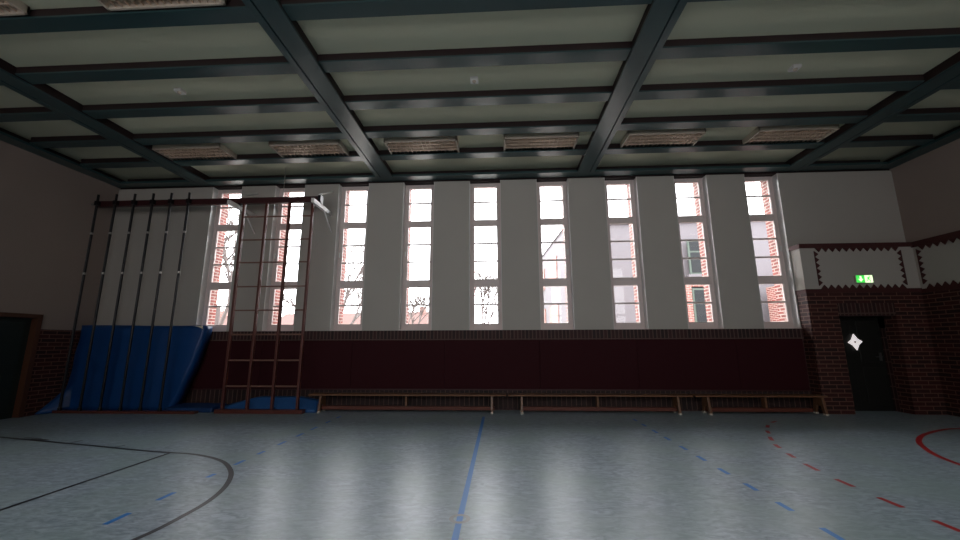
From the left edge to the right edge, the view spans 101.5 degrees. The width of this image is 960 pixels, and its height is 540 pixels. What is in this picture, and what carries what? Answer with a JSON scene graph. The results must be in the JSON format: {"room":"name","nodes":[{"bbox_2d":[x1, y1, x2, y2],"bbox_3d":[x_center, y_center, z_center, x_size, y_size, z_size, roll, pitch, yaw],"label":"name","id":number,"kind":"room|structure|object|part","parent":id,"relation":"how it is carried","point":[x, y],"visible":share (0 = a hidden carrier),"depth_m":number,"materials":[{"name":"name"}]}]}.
{"room":"sports hall","nodes":[
{"label":"sports hall","id":0,"kind":"room"},
{"bbox_2d":[24,329,80,416],"bbox_3d":[-9.123,1.259,3.667,0.310,1.660,10.290,-1,-11,3],"label":"brick wall","id":1,"kind":"structure","parent":0,"point":[51,356],"depth_m":7.95,"materials":[{"name":"red brick"}]},
{"bbox_2d":[0,312,43,419],"bbox_3d":[-8.856,1.713,6.919,0.175,1.950,1.550,-1,-11,3],"label":"door","id":2,"kind":"structure","parent":1,"relation":"in","point":[19,332],"depth_m":7.47,"materials":[{"name":"green paint"}]},
{"bbox_3d":[-8.886,1.738,6.916,0.015,1.660,1.170,-1,-11,3],"label":"panel","id":3,"kind":"part","parent":2,"relation":"part of","materials":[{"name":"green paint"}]},
{"bbox_2d":[0,140,120,329],"bbox_3d":[-9.142,-1.335,4.045,0.300,3.580,10.690,-1,-11,3],"label":"wall","id":4,"kind":"structure","parent":0,"point":[47,212],"depth_m":7.98,"materials":[{"name":"paint"}]},
{"bbox_2d":[0,410,959,539],"bbox_3d":[-0.129,2.049,2.999,18.320,0.203,10.820,-1,-11,3],"label":"floor","id":5,"kind":"structure","parent":0,"point":[328,474],"depth_m":4.09,"materials":[{"name":"blue"}]},
{"bbox_2d":[35,325,212,413],"bbox_3d":[-7.308,2.028,8.162,2.770,1.772,0.850,-1,-11,3],"label":"mat","id":6,"kind":"object","parent":5,"relation":"on","point":[188,344],"visible":0.8,"depth_m":8.26,"materials":[{"name":"blue plastic"}]},
{"bbox_2d":[52,410,197,413],"bbox_3d":[-7.127,2.850,7.873,2.980,0.050,0.120,-1,-11,3],"label":"rail","id":7,"kind":"object","parent":5,"relation":"on","point":[54,411],"visible":0.91,"depth_m":7.83,"materials":[{"name":"brown wood"}]},
{"bbox_2d":[57,194,100,410],"bbox_3d":[-8.523,0.583,8.362,0.080,4.605,0.080,-1,-11,3],"label":"pole","id":8,"kind":"object","parent":7,"relation":"on","point":[97,202],"visible":1,"depth_m":8.32,"materials":[{"name":"brown wood"}]},
{"bbox_2d":[77,194,118,410],"bbox_3d":[-8.094,0.578,8.340,0.080,4.605,0.080,-1,-11,3],"label":"pole","id":9,"kind":"object","parent":7,"relation":"on","point":[115,203],"visible":1,"depth_m":8.30,"materials":[{"name":"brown metal"}]},
{"bbox_2d":[97,194,137,410],"bbox_3d":[-7.665,0.572,8.318,0.080,4.605,0.080,-1,-11,3],"label":"pole","id":10,"kind":"object","parent":7,"relation":"on","point":[133,202],"visible":1,"depth_m":8.27,"materials":[{"name":"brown metal"}]},
{"bbox_2d":[118,193,155,410],"bbox_3d":[-7.235,0.566,8.296,0.080,4.605,0.080,-1,-11,3],"label":"pole","id":11,"kind":"object","parent":7,"relation":"on","point":[152,202],"visible":1,"depth_m":8.26,"materials":[{"name":"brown wood"}]},
{"bbox_2d":[138,193,173,410],"bbox_3d":[-6.816,0.561,8.274,0.080,4.605,0.080,-1,-11,3],"label":"pole","id":12,"kind":"object","parent":7,"relation":"on","point":[170,201],"visible":1,"depth_m":8.23,"materials":[{"name":"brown wood"}]},
{"bbox_2d":[157,192,191,410],"bbox_3d":[-6.406,0.556,8.253,0.080,4.605,0.080,-1,-11,3],"label":"pole","id":13,"kind":"object","parent":7,"relation":"on","point":[188,201],"visible":1,"depth_m":8.21,"materials":[{"name":"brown wood"}]},
{"bbox_2d":[164,403,225,412],"bbox_3d":[-5.897,2.855,8.139,1.010,0.128,0.445,-1,-11,3],"label":"floor mat","id":14,"kind":"object","parent":5,"relation":"on","point":[200,407],"visible":0.74,"depth_m":7.98,"materials":[{"name":"blue plastic"}]},
{"bbox_2d":[214,202,314,413],"bbox_3d":[-4.394,0.695,8.205,1.800,4.390,0.140,-1,-11,3],"label":"climbing frame","id":15,"kind":"object","parent":5,"relation":"on","point":[221,410],"visible":0.95,"depth_m":8.14,"materials":[{"name":"brown wood"}]},
{"bbox_3d":[-5.173,0.671,8.252,0.048,4.320,0.070,-1,-11,3],"label":"post","id":16,"kind":"part","parent":15,"relation":"part of","materials":[{"name":"brown wood"}]},
{"bbox_3d":[-4.664,0.664,8.225,0.048,4.320,0.070,-1,-11,3],"label":"post","id":17,"kind":"part","parent":15,"relation":"part of","materials":[{"name":"brown wood"}]},
{"bbox_3d":[-4.387,2.816,7.812,1.800,0.075,0.140,-1,-11,3],"label":"rail","id":18,"kind":"part","parent":15,"relation":"part of","materials":[{"name":"brown wood"}]},
{"bbox_3d":[-4.155,0.657,8.199,0.048,4.320,0.070,-1,-11,3],"label":"post","id":19,"kind":"part","parent":15,"relation":"part of","materials":[{"name":"brown wood"}]},
{"bbox_3d":[-3.635,0.651,8.172,0.048,4.320,0.070,-1,-11,3],"label":"post","id":20,"kind":"part","parent":15,"relation":"part of","materials":[{"name":"brown wood"}]},
{"bbox_2d":[219,396,318,412],"bbox_3d":[-4.303,2.771,8.101,2.060,0.270,0.400,-1,-11,3],"label":"mat","id":21,"kind":"object","parent":5,"relation":"on","point":[261,402],"visible":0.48,"depth_m":8.02,"materials":[{"name":"blue plastic"}]},
{"bbox_2d":[308,393,505,413],"bbox_3d":[-1.473,2.686,7.934,4.010,0.355,0.324,-1,-11,3],"label":"bench","id":22,"kind":"object","parent":5,"relation":"on","point":[322,405],"visible":1,"depth_m":7.88,"materials":[{"name":"brown wood"}]},
{"bbox_3d":[-3.226,2.709,8.024,0.044,0.295,0.318,-1,-11,3],"label":"leg","id":23,"kind":"part","parent":22,"relation":"part of","materials":[{"name":"brown wood"}]},
{"bbox_3d":[-1.488,2.645,7.942,0.040,0.210,0.120,-1,-11,3],"label":"leg","id":24,"kind":"part","parent":22,"relation":"part of","materials":[{"name":"brown wood"}]},
{"bbox_3d":[-1.473,2.782,7.916,3.530,0.070,0.090,-1,-11,3],"label":"balance rail","id":25,"kind":"part","parent":22,"relation":"part of","materials":[{"name":"brown wood"}]},
{"bbox_3d":[0.239,2.664,7.845,0.044,0.295,0.318,-1,-11,3],"label":"leg","id":26,"kind":"part","parent":22,"relation":"part of","materials":[{"name":"brown wood"}]},
{"bbox_2d":[508,393,692,414],"bbox_3d":[2.341,2.637,7.737,3.550,0.355,0.324,-1,-11,3],"label":"bench","id":27,"kind":"object","parent":5,"relation":"on","point":[675,397],"visible":1,"depth_m":7.68,"materials":[{"name":"brown wood"}]},
{"bbox_3d":[0.829,2.656,7.815,0.044,0.295,0.318,-1,-11,3],"label":"leg","id":28,"kind":"part","parent":27,"relation":"part of","materials":[{"name":"brown wood"}]},
{"bbox_3d":[2.316,2.595,7.746,0.040,0.210,0.120,-1,-11,3],"label":"leg","id":29,"kind":"part","parent":27,"relation":"part of","materials":[{"name":"brown wood"}]},
{"bbox_3d":[2.342,2.733,7.719,3.070,0.070,0.090,-1,-11,3],"label":"balance rail","id":30,"kind":"part","parent":27,"relation":"part of","materials":[{"name":"brown wood"}]},
{"bbox_3d":[3.834,2.618,7.660,0.044,0.295,0.318,-1,-11,3],"label":"leg","id":31,"kind":"part","parent":27,"relation":"part of","materials":[{"name":"brown wood"}]},
{"bbox_2d":[689,394,828,415],"bbox_3d":[5.372,2.598,7.580,2.440,0.355,0.324,-1,-11,3],"label":"bench","id":32,"kind":"object","parent":5,"relation":"on","point":[818,400],"visible":0.98,"depth_m":7.53,"materials":[{"name":"brown wood"}]},
{"bbox_3d":[4.403,2.610,7.630,0.044,0.295,0.318,-1,-11,3],"label":"leg","id":33,"kind":"part","parent":32,"relation":"part of","materials":[{"name":"brown wood"}]},
{"bbox_3d":[5.372,2.693,7.562,1.960,0.070,0.090,-1,-11,3],"label":"balance rail","id":34,"kind":"part","parent":32,"relation":"part of","materials":[{"name":"brown wood"}]},
{"bbox_3d":[5.492,2.554,7.582,0.040,0.210,0.120,-1,-11,3],"label":"leg","id":35,"kind":"part","parent":32,"relation":"part of","materials":[{"name":"brown wood"}]},
{"bbox_3d":[6.510,2.583,7.521,0.044,0.295,0.318,-1,-11,3],"label":"leg","id":36,"kind":"part","parent":32,"relation":"part of","materials":[{"name":"brown wood"}]},
{"bbox_2d":[0,0,959,180],"bbox_3d":[-0.145,-3.316,4.033,18.320,0.250,11.300,-1,-11,3],"label":"ceiling","id":37,"kind":"structure","parent":0,"point":[729,18],"depth_m":5.71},
{"bbox_2d":[0,0,29,15],"bbox_3d":[-5.964,-3.057,4.350,1.400,0.105,0.530,-1,-11,3],"label":"ceiling light","id":38,"kind":"object","parent":37,"relation":"attached to","point":[7,7],"visible":1,"depth_m":4.53,"materials":[{"name":"beige metal"}]},
{"bbox_2d":[0,128,129,187],"bbox_3d":[-8.843,-2.996,4.438,0.300,0.173,10.290,-1,-11,3],"label":"ceiling beam","id":39,"kind":"structure","parent":37,"relation":"attached to","point":[6,136],"depth_m":8.00,"materials":[{"name":"metal"}]},
{"bbox_2d":[0,58,212,185],"bbox_3d":[-6.815,-3.022,4.334,0.374,0.173,10.290,-1,-11,3],"label":"ceiling beam","id":40,"kind":"structure","parent":37,"relation":"attached to","point":[44,95],"depth_m":6.63,"materials":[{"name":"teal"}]},
{"bbox_2d":[96,0,226,10],"bbox_3d":[-3.587,-3.087,4.227,1.400,0.105,0.530,-1,-11,3],"label":"ceiling light","id":41,"kind":"object","parent":37,"relation":"attached to","point":[110,5],"visible":1,"depth_m":4.45,"materials":[{"name":"beige metal"}]},
{"bbox_2d":[173,88,186,94],"bbox_3d":[-4.649,-2.757,6.077,0.120,0.075,0.120,-1,-11,3],"label":"ceiling sensor","id":42,"kind":"object","parent":37,"relation":"attached to","point":[179,91],"visible":1,"depth_m":6.04,"materials":[{"name":"white plastic"}]},
{"bbox_2d":[152,143,236,160],"bbox_3d":[-5.769,-2.388,7.963,1.400,0.105,0.530,-1,-11,3],"label":"ceiling light","id":43,"kind":"object","parent":37,"relation":"attached to","point":[173,152],"visible":0.92,"depth_m":7.87,"materials":[{"name":"beige metal"}]},
{"bbox_2d":[269,139,348,157],"bbox_3d":[-3.392,-2.419,7.841,1.400,0.105,0.530,-1,-11,3],"label":"ceiling light","id":44,"kind":"object","parent":37,"relation":"attached to","point":[313,148],"visible":0.95,"depth_m":7.75,"materials":[{"name":"beige metal"}]},
{"bbox_2d":[242,0,393,181],"bbox_3d":[-2.440,-3.079,4.108,0.374,0.173,10.290,-1,-11,3],"label":"ceiling beam","id":45,"kind":"structure","parent":37,"relation":"attached to","point":[287,35],"depth_m":5.53,"materials":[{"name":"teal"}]},
{"bbox_2d":[0,0,726,34],"bbox_3d":[-0.121,-3.050,4.430,17.120,0.128,0.210,-1,-11,3],"label":"cross beam","id":46,"kind":"structure","parent":37,"relation":"attached to","point":[234,11],"depth_m":4.52,"materials":[{"name":"grey metal"}]},
{"bbox_2d":[384,136,459,154],"bbox_3d":[-1.125,-2.449,7.724,1.400,0.105,0.530,-1,-11,3],"label":"ceiling light","id":47,"kind":"object","parent":37,"relation":"attached to","point":[404,145],"visible":0.91,"depth_m":7.63,"materials":[{"name":"beige metal"}]},
{"bbox_2d":[470,76,477,83],"bbox_3d":[-0.086,-2.816,5.841,0.120,0.075,0.120,-1,-11,3],"label":"ceiling sensor","id":48,"kind":"object","parent":37,"relation":"attached to","point":[473,79],"visible":1,"depth_m":5.80,"materials":[{"name":"white plastic"}]},
{"bbox_2d":[0,27,959,85],"bbox_3d":[-0.073,-2.886,5.319,17.120,0.128,0.210,-1,-11,3],"label":"cross beam","id":49,"kind":"structure","parent":37,"relation":"attached to","point":[933,38],"depth_m":5.25,"materials":[{"name":"grey metal"}]},
{"bbox_2d":[0,74,959,121],"bbox_3d":[-0.025,-2.721,6.208,17.120,0.128,0.210,-1,-11,3],"label":"cross beam","id":50,"kind":"structure","parent":37,"relation":"attached to","point":[893,82],"depth_m":6.14,"materials":[{"name":"metal"}]},
{"bbox_2d":[29,107,959,147],"bbox_3d":[0.023,-2.557,7.096,17.120,0.128,0.210,-1,-11,3],"label":"cross beam","id":51,"kind":"structure","parent":37,"relation":"attached to","point":[947,113],"depth_m":7.01,"materials":[{"name":"metal"}]},
{"bbox_2d":[121,160,887,187],"bbox_3d":[0.121,-2.200,8.914,17.120,0.169,0.260,-1,-11,3],"label":"ceiling beam","id":52,"kind":"structure","parent":37,"relation":"attached to","point":[847,164],"depth_m":8.86,"materials":[{"name":"metal"}]},
{"bbox_2d":[80,134,934,168],"bbox_3d":[0.071,-2.393,7.985,17.120,0.128,0.210,-1,-11,3],"label":"cross beam","id":53,"kind":"structure","parent":37,"relation":"attached to","point":[890,140],"depth_m":7.89,"materials":[{"name":"metal"}]},
{"bbox_2d":[504,132,578,150],"bbox_3d":[1.162,-2.478,7.606,1.400,0.105,0.530,-1,-11,3],"label":"ceiling light","id":54,"kind":"object","parent":37,"relation":"attached to","point":[513,142],"visible":0.88,"depth_m":7.52,"materials":[{"name":"beige metal"}]},
{"bbox_2d":[576,0,687,176],"bbox_3d":[2.085,-3.138,3.874,0.374,0.173,10.290,-1,-11,3],"label":"ceiling beam","id":55,"kind":"structure","parent":37,"relation":"attached to","point":[659,18],"depth_m":5.51,"materials":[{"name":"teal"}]},
{"bbox_2d":[620,128,705,147],"bbox_3d":[3.458,-2.508,7.487,1.400,0.105,0.530,-1,-11,3],"label":"ceiling light","id":56,"kind":"object","parent":37,"relation":"attached to","point":[669,137],"visible":0.95,"depth_m":7.39,"materials":[{"name":"beige metal"}]},
{"bbox_2d":[742,124,839,143],"bbox_3d":[5.795,-2.539,7.367,1.400,0.105,0.530,-1,-11,3],"label":"ceiling light","id":57,"kind":"object","parent":37,"relation":"attached to","point":[816,133],"visible":0.93,"depth_m":7.27,"materials":[{"name":"beige metal"}]},
{"bbox_2d":[787,64,801,71],"bbox_3d":[4.498,-2.876,5.605,0.120,0.075,0.120,-1,-11,3],"label":"ceiling sensor","id":58,"kind":"object","parent":37,"relation":"attached to","point":[795,67],"visible":1,"depth_m":5.57,"materials":[{"name":"white plastic"}]},
{"bbox_2d":[782,51,959,171],"bbox_3d":[6.588,-3.196,3.642,0.374,0.173,10.290,-1,-11,3],"label":"ceiling beam","id":59,"kind":"structure","parent":37,"relation":"attached to","point":[947,72],"depth_m":6.45,"materials":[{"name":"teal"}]},
{"bbox_2d":[878,125,959,168],"bbox_3d":[8.553,-3.222,3.540,0.300,0.173,10.290,-1,-11,3],"label":"ceiling beam","id":60,"kind":"structure","parent":37,"relation":"attached to","point":[953,134],"depth_m":7.74,"materials":[{"name":"metal"}]},
{"bbox_2d":[208,181,786,324],"bbox_3d":[0.153,0.200,8.937,19.720,6.000,0.220,-1,-11,3],"label":"windows","id":61,"kind":"structure","parent":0,"point":[763,184],"depth_m":9.03,"materials":[{"name":"paint"}]},
{"bbox_2d":[96,170,905,330],"bbox_3d":[0.139,-0.370,8.793,18.320,3.403,0.170,-1,-11,3],"label":"wall","id":62,"kind":"structure","parent":0,"point":[852,206],"depth_m":8.69,"materials":[{"name":"paint"}]},
{"bbox_2d":[91,167,332,233],"bbox_3d":[-6.082,-1.580,8.820,5.326,1.380,0.902,-1,-11,3],"label":"beam","id":63,"kind":"structure","parent":62,"relation":"attached to","point":[237,203],"depth_m":8.65,"materials":[{"name":"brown metal"}]},
{"bbox_3d":[-5.295,-1.351,8.729,0.060,0.110,0.890,-1,-11,3],"label":"wall arm","id":64,"kind":"part","parent":63,"relation":"part of","materials":[{"name":"white metal"}]},
{"bbox_3d":[-5.280,-1.703,8.915,0.032,0.339,0.644,-1,-11,5],"label":"tie rod","id":65,"kind":"part","parent":63,"relation":"part of","materials":[{"name":"white metal"}]},
{"bbox_3d":[-3.483,-1.539,8.569,0.060,0.170,0.130,-1,-11,3],"label":"plate","id":66,"kind":"part","parent":63,"relation":"part of","materials":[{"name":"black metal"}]},
{"bbox_3d":[-3.478,-1.375,8.635,0.060,0.110,0.890,-1,-11,3],"label":"wall arm","id":67,"kind":"part","parent":63,"relation":"part of","materials":[{"name":"white metal"}]},
{"bbox_2d":[196,187,242,330],"bbox_3d":[-5.987,-0.298,9.137,0.720,3.428,0.220,-1,-11,3],"label":"window","id":68,"kind":"structure","parent":62,"relation":"in","point":[207,284],"depth_m":9.15,"materials":[{"name":"white paint"}]},
{"bbox_2d":[262,186,304,330],"bbox_3d":[-4.460,-0.318,9.058,0.720,3.428,0.220,-1,-11,3],"label":"window","id":69,"kind":"structure","parent":62,"relation":"in","point":[277,226],"depth_m":9.06,"materials":[{"name":"white paint"}]},
{"bbox_2d":[330,184,368,330],"bbox_3d":[-2.932,-0.337,8.979,0.720,3.428,0.220,-1,-11,3],"label":"window","id":70,"kind":"structure","parent":62,"relation":"in","point":[337,285],"depth_m":8.99,"materials":[{"name":"white paint"}]},
{"bbox_3d":[-2.927,1.334,8.644,0.720,0.020,0.170,-1,-11,3],"label":"sill","id":71,"kind":"part","parent":70,"relation":"part of","materials":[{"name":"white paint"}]},
{"bbox_2d":[399,183,433,330],"bbox_3d":[-1.404,-0.357,8.900,0.720,3.428,0.220,-1,-11,3],"label":"window","id":72,"kind":"structure","parent":62,"relation":"in","point":[406,224],"depth_m":8.92,"materials":[{"name":"white paint"}]},
{"bbox_2d":[469,180,502,329],"bbox_3d":[0.124,-0.377,8.821,0.720,3.428,0.220,-1,-11,3],"label":"window","id":73,"kind":"structure","parent":62,"relation":"in","point":[473,223],"depth_m":8.84,"materials":[{"name":"white paint"}]},
{"bbox_3d":[0.128,1.294,8.486,0.720,0.020,0.170,-1,-11,3],"label":"sill","id":74,"kind":"part","parent":73,"relation":"part of","materials":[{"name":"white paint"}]},
{"bbox_2d":[120,169,889,189],"bbox_3d":[0.136,-2.133,9.176,17.720,0.205,0.220,-1,-11,3],"label":"trim","id":75,"kind":"structure","parent":62,"relation":"attached to","point":[746,174],"depth_m":9.05,"materials":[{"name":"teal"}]},
{"bbox_2d":[536,179,574,329],"bbox_3d":[1.652,-0.397,8.742,0.720,3.428,0.220,-1,-11,3],"label":"window","id":76,"kind":"structure","parent":62,"relation":"in","point":[568,281],"depth_m":8.75,"materials":[{"name":"white paint"}]},
{"bbox_3d":[1.656,1.274,8.408,0.720,0.020,0.170,-1,-11,3],"label":"sill","id":77,"kind":"part","parent":76,"relation":"part of","materials":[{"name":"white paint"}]},
{"bbox_2d":[604,177,648,328],"bbox_3d":[3.179,-0.417,8.664,0.720,3.428,0.220,-1,-11,3],"label":"window","id":78,"kind":"structure","parent":62,"relation":"in","point":[639,280],"depth_m":8.67,"materials":[{"name":"white paint"}]},
{"bbox_2d":[673,175,723,328],"bbox_3d":[4.707,-0.437,8.585,0.720,3.428,0.220,-1,-11,3],"label":"window","id":79,"kind":"structure","parent":62,"relation":"in","point":[711,280],"depth_m":8.57,"materials":[{"name":"white paint"}]},
{"bbox_3d":[4.712,1.234,8.250,0.720,0.020,0.170,-1,-11,3],"label":"sill","id":80,"kind":"part","parent":79,"relation":"part of","materials":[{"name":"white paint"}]},
{"bbox_2d":[744,174,799,328],"bbox_3d":[6.235,-0.457,8.506,0.720,3.428,0.220,-1,-11,3],"label":"window","id":81,"kind":"structure","parent":62,"relation":"in","point":[785,279],"depth_m":8.48,"materials":[{"name":"white paint"}]},
{"bbox_3d":[6.240,1.214,8.171,0.720,0.020,0.170,-1,-11,3],"label":"sill","id":82,"kind":"part","parent":81,"relation":"part of","materials":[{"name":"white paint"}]},
{"bbox_2d":[495,316,900,411],"bbox_3d":[0.148,1.736,8.444,18.320,2.400,0.250,-1,-11,3],"label":"brick wall","id":83,"kind":"structure","parent":0,"point":[883,334],"depth_m":7.91,"materials":[{"name":"red brick"}]},
{"bbox_2d":[182,390,812,409],"bbox_3d":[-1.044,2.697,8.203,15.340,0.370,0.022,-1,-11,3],"label":"bench","id":84,"kind":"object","parent":83,"relation":"attached to","point":[193,396],"depth_m":8.12,"materials":[{"name":"wood"}]},
{"bbox_2d":[189,339,809,390],"bbox_3d":[-1.048,2.007,8.297,15.240,1.030,0.043,-1,-11,3],"label":"wall padding","id":85,"kind":"object","parent":83,"relation":"attached to","point":[604,364],"visible":0.86,"depth_m":8.17,"materials":[{"name":"red fabric"}]},
{"bbox_2d":[210,328,803,340],"bbox_3d":[-1.044,1.421,8.511,15.340,0.212,0.200,-1,-11,3],"label":"trim","id":86,"kind":"structure","parent":83,"relation":"attached to","point":[605,333],"depth_m":8.31,"materials":[{"name":"wood"}]},
{"bbox_2d":[837,303,895,316],"bbox_3d":[7.706,0.827,8.044,1.080,0.250,0.484,-1,-11,3],"label":"trim","id":87,"kind":"structure","parent":83,"relation":"attached to","point":[844,309],"depth_m":7.81,"materials":[{"name":"brick"}]},
{"bbox_2d":[839,317,894,410],"bbox_3d":[7.718,1.897,8.000,1.080,1.870,0.101,-1,-11,3],"label":"door","id":88,"kind":"structure","parent":83,"relation":"in","point":[867,369],"depth_m":7.99,"materials":[{"name":"paint"}]},
{"bbox_2d":[848,334,862,349],"bbox_3d":[7.705,1.479,8.052,0.279,0.329,0.028,-1,-11,3],"label":"star ornament","id":89,"kind":"object","parent":88,"relation":"attached to","point":[854,341],"visible":1,"depth_m":8.05,"materials":[{"name":"white paper"}]},
{"bbox_2d":[796,289,959,416],"bbox_3d":[7.528,0.679,2.874,2.380,2.400,10.290,-1,-11,3],"label":"brick wall","id":90,"kind":"structure","parent":0,"point":[923,336],"depth_m":7.64,"materials":[{"name":"red brick"}]},
{"bbox_2d":[788,230,959,294],"bbox_3d":[7.510,-0.932,3.128,2.400,1.040,10.378,-1,-11,3],"label":"trim","id":91,"kind":"structure","parent":90,"relation":"attached to","point":[951,236],"depth_m":7.88,"materials":[{"name":"paint"}]},
{"bbox_2d":[790,238,959,290],"bbox_3d":[7.522,-0.914,3.169,2.380,0.960,10.290,-1,-11,3],"label":"wall","id":92,"kind":"structure","parent":90,"relation":"attached to","point":[941,263],"depth_m":7.94,"materials":[{"name":"paint"}]},
{"bbox_2d":[853,275,872,282],"bbox_3d":[7.710,0.183,7.888,0.320,0.160,0.064,-1,-11,3],"label":"exit sign","id":93,"kind":"object","parent":92,"relation":"attached to","point":[857,278],"visible":1,"depth_m":7.86,"materials":[{"name":"green plastic"}]},
{"bbox_3d":[7.634,0.179,7.868,0.160,0.146,0.006,-1,-11,3],"label":"green panel","id":94,"kind":"part","parent":93,"relation":"part of","materials":[{"name":"green plastic"}]},
{"bbox_3d":[7.788,0.177,7.860,0.150,0.146,0.006,-1,-11,3],"label":"white panel","id":95,"kind":"part","parent":93,"relation":"part of","materials":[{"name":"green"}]},
{"bbox_2d":[889,138,959,241],"bbox_3d":[8.856,-0.753,2.965,0.300,5.240,10.690,-1,-11,3],"label":"wall","id":96,"kind":"structure","parent":0,"point":[927,186],"depth_m":7.78,"materials":[{"name":"paint"}]},
{"label":"outside","id":97,"kind":"structure","parent":0,"visible":0},
{"bbox_3d":[3.427,13.497,62.980,180.000,0.300,111.050,-1,-11,3],"label":"ground","id":98,"kind":"structure","parent":97,"visible":0},
{"bbox_2d":[220,311,227,324],"bbox_3d":[-32.855,8.149,50.169,13.800,5.800,8.800,-1,-11,3],"label":"house","id":99,"kind":"structure","parent":98,"relation":"on","point":[221,312],"depth_m":49.96,"materials":[{"name":"brick"}]},
{"bbox_2d":[214,196,238,324],"bbox_3d":[-11.667,0.668,17.279,5.273,8.395,4.966,1,-11,-5],"label":"bare tree","id":100,"kind":"object","parent":98,"relation":"on","point":[225,258],"visible":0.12,"depth_m":16.99,"materials":[{"name":"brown plant"}]},
{"bbox_2d":[283,279,354,304],"bbox_3d":[-11.225,3.269,27.159,6.185,6.873,4.284,-2,-11,11],"label":"bare tree","id":101,"kind":"object","parent":98,"relation":"on","point":[291,302],"visible":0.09,"depth_m":27.44,"materials":[{"name":"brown plant"}]},
{"bbox_2d":[281,313,360,324],"bbox_3d":[-18.875,7.869,49.466,11.800,6.000,8.800,-1,-11,3],"label":"house","id":102,"kind":"structure","parent":98,"relation":"on","point":[287,319],"depth_m":47.98,"materials":[{"name":"brick"}]},
{"bbox_2d":[343,236,364,323],"bbox_3d":[-6.737,1.840,21.192,4.451,7.482,4.659,-1,-11,3],"label":"bare tree","id":103,"kind":"object","parent":98,"relation":"on","point":[357,314],"visible":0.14,"depth_m":20.92,"materials":[{"name":"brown plant"}]},
{"bbox_2d":[408,289,428,323],"bbox_3d":[-5.366,4.657,33.100,5.816,6.269,3.881,-6,-12,27],"label":"bare tree","id":104,"kind":"object","parent":98,"relation":"on","point":[417,299],"visible":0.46,"depth_m":32.54,"materials":[{"name":"brown plant"}]},
{"bbox_2d":[408,307,428,323],"bbox_3d":[-7.141,7.667,48.869,7.300,6.100,8.800,-1,-11,3],"label":"house","id":105,"kind":"structure","parent":98,"relation":"on","point":[425,319],"depth_m":47.32,"materials":[{"name":"brick"}]},
{"bbox_2d":[475,265,497,322],"bbox_3d":[0.840,2.903,25.562,4.576,6.932,3.250,9,-14,-40],"label":"bare tree","id":106,"kind":"object","parent":98,"relation":"on","point":[483,290],"visible":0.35,"depth_m":25.05,"materials":[{"name":"brown plant"}]},
{"bbox_2d":[542,221,773,322],"bbox_3d":[10.814,3.285,27.756,15.550,6.910,23.150,-1,-11,3],"label":"school wing","id":107,"kind":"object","parent":98,"relation":"on","point":[625,313],"visible":0.16,"depth_m":17.15,"materials":[{"name":"red brick"}]},
{"bbox_3d":[3.884,0.079,20.856,0.110,1.250,2.211,0,-10,-1],"label":"brick panel","id":108,"kind":"part","parent":107,"relation":"part of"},
{"bbox_3d":[3.896,3.595,20.205,0.110,3.600,2.211,0,-10,-1],"label":"brick panel","id":109,"kind":"part","parent":107,"relation":"part of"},
{"bbox_3d":[8.814,1.938,16.509,0.350,2.480,0.140,-1,-11,3],"label":"brick panel","id":110,"kind":"part","parent":107,"relation":"part of","materials":[{"name":"red brick"}]},
{"bbox_3d":[9.458,0.523,16.735,1.650,0.380,0.140,-1,-11,3],"label":"brick panel","id":111,"kind":"part","parent":107,"relation":"part of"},
{"bbox_3d":[9.476,0.238,16.680,1.200,0.120,0.150,-1,-11,3],"label":"sill","id":112,"kind":"part","parent":107,"relation":"part of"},
{"bbox_3d":[9.473,-0.570,16.820,0.840,1.360,0.030,-1,-11,3],"label":"pane","id":113,"kind":"part","parent":107,"relation":"part of","materials":[{"name":"grey"}]},
{"bbox_3d":[9.480,1.554,16.427,0.840,1.440,0.030,-1,-11,3],"label":"pane","id":114,"kind":"part","parent":107,"relation":"part of","materials":[{"name":"grey"}]},
{"bbox_2d":[766,286,779,321],"bbox_3d":[13.186,2.513,15.219,2.900,3.850,1.000,-1,-11,3],"label":"annex","id":115,"kind":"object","parent":98,"relation":"on","point":[771,295],"visible":0.07,"depth_m":15.74,"materials":[{"name":"brick"}]}
]}

